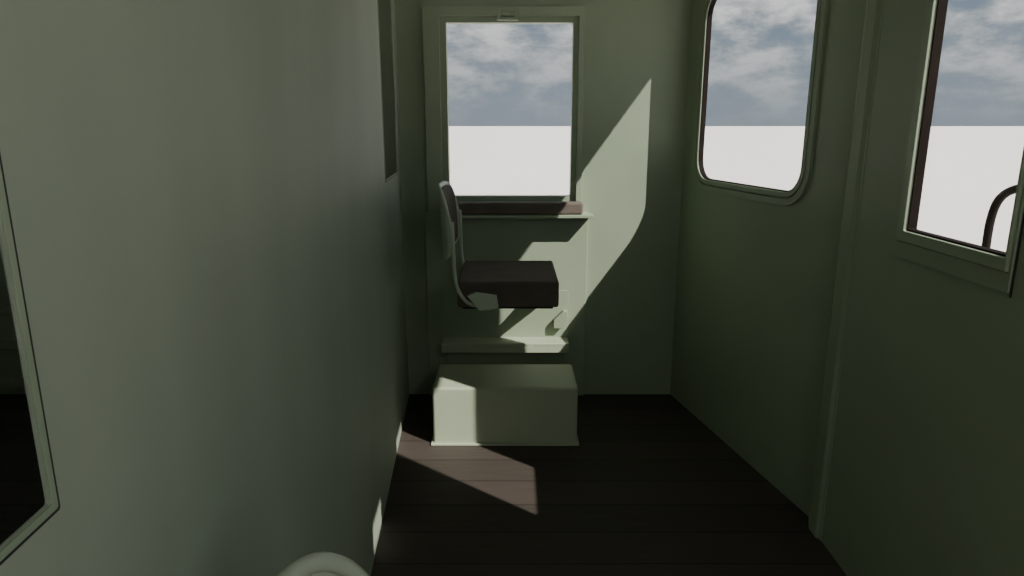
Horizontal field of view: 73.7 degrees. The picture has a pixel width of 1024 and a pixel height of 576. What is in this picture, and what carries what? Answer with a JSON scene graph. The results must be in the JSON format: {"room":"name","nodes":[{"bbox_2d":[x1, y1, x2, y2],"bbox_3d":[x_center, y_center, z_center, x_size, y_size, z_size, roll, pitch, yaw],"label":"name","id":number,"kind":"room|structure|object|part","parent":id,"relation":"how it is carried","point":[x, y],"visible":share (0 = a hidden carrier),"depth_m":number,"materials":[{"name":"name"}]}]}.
{"room":"control cabin","nodes":[
{"label":"control cabin","id":0,"kind":"room"},
{"bbox_2d":[0,0,408,575],"bbox_3d":[-0.463,0.081,1.389,0.004,2.400,5.170,-1,13,-4],"label":"wall","id":1,"kind":"structure","parent":0,"point":[207,222],"depth_m":0.97,"materials":[{"name":"green paint"}]},
{"bbox_2d":[0,153,59,564],"bbox_3d":[-0.375,-0.133,-0.033,0.005,0.949,1.119,-1,13,-4],"label":"window","id":2,"kind":"structure","parent":1,"relation":"in","point":[53,508],"depth_m":0.57,"materials":[{"name":"green paint"}]},
{"bbox_2d":[378,1,397,181],"bbox_3d":[-0.598,-0.993,3.292,0.005,0.912,0.582,-1,13,-4],"label":"window","id":3,"kind":"structure","parent":1,"relation":"in","point":[392,176],"depth_m":3.11,"materials":[{"name":"green paint"}]},
{"bbox_2d":[0,0,692,393],"bbox_3d":[-1.325,-0.522,3.931,4.649,2.400,0.050,0,13,0],"label":"wall","id":4,"kind":"structure","parent":0,"point":[637,52],"depth_m":3.87,"materials":[{"name":"green paint"}]},
{"bbox_2d":[0,304,11,313],"bbox_3d":[-2.150,0.124,4.043,2.800,0.050,0.030,0,13,0],"label":"trim","id":5,"kind":"structure","parent":4,"relation":"attached to","point":[4,308],"depth_m":4.03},
{"bbox_2d":[0,340,17,348],"bbox_3d":[-2.150,0.338,4.094,2.800,0.050,0.030,0,13,0],"label":"trim","id":6,"kind":"structure","parent":4,"relation":"attached to","point":[4,344],"depth_m":4.08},
{"bbox_2d":[0,379,24,387],"bbox_3d":[-2.150,0.581,4.152,2.800,0.050,0.030,0,13,0],"label":"trim","id":7,"kind":"structure","parent":4,"relation":"attached to","point":[4,383],"depth_m":4.14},
{"bbox_2d":[437,181,567,327],"bbox_3d":[-0.015,-0.107,3.537,0.681,0.893,0.852,0,13,0],"label":"seat","id":8,"kind":"object","parent":4,"relation":"attached to","point":[480,285],"visible":1,"depth_m":3.20,"materials":[{"name":"brown leather"}]},
{"bbox_3d":[-0.313,-0.341,3.362,0.083,0.340,0.482,0,13,0],"label":"backrest","id":9,"kind":"part","parent":8,"relation":"part of","materials":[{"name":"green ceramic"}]},
{"bbox_3d":[-0.133,0.061,3.156,0.142,0.082,0.032,0,13,0],"label":"adjuster plate","id":10,"kind":"part","parent":8,"relation":"part of","materials":[{"name":"green metal"}]},
{"bbox_2d":[457,261,558,306],"bbox_3d":[-0.018,-0.029,3.447,0.477,0.127,0.520,0,13,0],"label":"seat cushion","id":11,"kind":"object","parent":8,"relation":"on","point":[514,283],"depth_m":3.20,"materials":[{"name":"brown leather"}]},
{"bbox_2d":[422,6,587,394],"bbox_3d":[-0.032,-0.426,3.916,0.937,2.220,0.071,0,13,0],"label":"door","id":12,"kind":"structure","parent":4,"relation":"in","point":[563,242],"depth_m":3.92,"materials":[{"name":"green paint"}]},
{"bbox_3d":[-0.043,-0.969,3.779,0.872,1.100,0.041,0,13,0],"label":"frame","id":13,"kind":"part","parent":12,"relation":"part of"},
{"bbox_3d":[-0.032,0.108,4.044,0.937,1.120,0.023,0,13,0],"label":"panel","id":14,"kind":"part","parent":12,"relation":"part of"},
{"bbox_2d":[437,213,593,217],"bbox_3d":[0.018,-0.408,3.854,0.875,0.018,0.108,0,13,0],"label":"window ledge","id":15,"kind":"object","parent":4,"relation":"attached to","point":[583,215],"visible":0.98,"depth_m":3.80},
{"bbox_2d":[457,201,582,213],"bbox_3d":[0.013,-0.451,3.841,0.767,0.068,0.073,0,13,0],"label":"rail","id":16,"kind":"object","parent":15,"relation":"on","point":[466,207],"visible":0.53,"depth_m":3.81,"materials":[{"name":"brown wood"}]},
{"bbox_2d":[0,394,846,575],"bbox_3d":[-1.174,1.272,1.700,4.952,0.060,5.220,0,13,0],"label":"floor","id":17,"kind":"structure","parent":0,"point":[647,488],"depth_m":2.96,"materials":[{"name":"brown wood"}]},
{"bbox_2d":[276,551,368,575],"bbox_3d":[-0.005,0.908,0.874,0.650,1.028,0.580,0,13,0],"label":"seat","id":18,"kind":"object","parent":17,"relation":"on","point":[323,563],"visible":1,"depth_m":0.96,"materials":[{"name":"green metal"}]},
{"bbox_3d":[-0.247,0.582,0.817,0.150,0.340,0.482,0,13,0],"label":"backrest","id":19,"kind":"part","parent":18,"relation":"part of","materials":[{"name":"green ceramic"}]},
{"bbox_2d":[431,364,578,445],"bbox_3d":[-0.036,0.615,3.658,0.762,0.312,0.390,0,13,0],"label":"box","id":20,"kind":"object","parent":17,"relation":"on","point":[474,404],"visible":1,"depth_m":3.50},
{"bbox_2d":[441,290,568,363],"bbox_3d":[-0.040,0.350,4.024,0.740,0.660,0.128,0,13,0],"label":"box","id":21,"kind":"object","parent":17,"relation":"on","point":[470,336],"visible":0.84,"depth_m":4.04,"materials":[{"name":"green paint"}]},
{"bbox_3d":[-0.040,0.156,4.040,0.740,0.290,0.005,0,13,0],"label":"panel","id":22,"kind":"part","parent":21,"relation":"part of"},
{"bbox_2d":[670,0,866,516],"bbox_3d":[1.119,-0.359,3.244,0.018,2.400,1.394,-3,14,-11],"label":"wall","id":23,"kind":"structure","parent":0,"point":[755,284],"depth_m":3.10,"materials":[{"name":"green paint"}]},
{"bbox_2d":[692,0,828,205],"bbox_3d":[1.105,-0.939,3.153,0.032,1.036,1.032,-3,14,-11],"label":"window","id":24,"kind":"structure","parent":23,"relation":"in","point":[796,193],"depth_m":3.09,"materials":[{"name":"green paint"}]},
{"bbox_2d":[821,0,1023,575],"bbox_3d":[1.234,0.254,0.662,0.018,2.400,3.670,0,13,0],"label":"door","id":25,"kind":"structure","parent":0,"point":[926,472],"depth_m":2.07,"materials":[{"name":"green paint"}]},
{"bbox_2d":[809,0,884,540],"bbox_3d":[1.260,-0.185,2.510,0.099,2.400,0.170,0,13,0],"label":"trim","id":26,"kind":"structure","parent":25,"relation":"attached to","point":[874,11],"depth_m":2.48,"materials":[{"name":"green paint"}]},
{"bbox_2d":[889,0,1023,292],"bbox_3d":[1.227,-0.594,1.809,0.040,1.120,0.539,0,13,0],"label":"window","id":27,"kind":"structure","parent":25,"relation":"in","point":[989,267],"depth_m":2.00,"materials":[{"name":"green paint"}]},
{"bbox_3d":[1.233,-0.600,1.778,0.028,0.976,0.448,0,13,0],"label":"wooden sash","id":28,"kind":"part","parent":27,"relation":"part of","materials":[{"name":"brown wood"}]},
{"bbox_2d":[1009,212,1023,297],"bbox_3d":[1.223,-0.565,1.536,0.006,1.210,0.003,0,13,0],"label":"trim","id":29,"kind":"structure","parent":25,"relation":"attached to","point":[1022,224],"depth_m":1.65,"materials":[{"name":"metal"}]},
{"label":"outside","id":30,"kind":"structure","parent":0,"visible":0},
{"bbox_2d":[449,126,1023,251],"bbox_3d":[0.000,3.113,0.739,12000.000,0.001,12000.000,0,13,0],"label":"ground","id":31,"kind":"structure","parent":30,"point":[967,167],"depth_m":61.29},
{"bbox_3d":[1.468,1.948,2.313,0.305,1.540,1.800,0,13,0],"label":"step","id":32,"kind":"structure","parent":0,"visible":0},
{"bbox_2d":[981,185,1016,247],"bbox_3d":[1.450,0.498,1.835,0.024,1.502,0.807,0,13,0],"label":"handrail","id":33,"kind":"object","parent":32,"relation":"on","point":[998,200],"visible":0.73,"depth_m":2.05,"materials":[{"name":"metal"}]}
]}

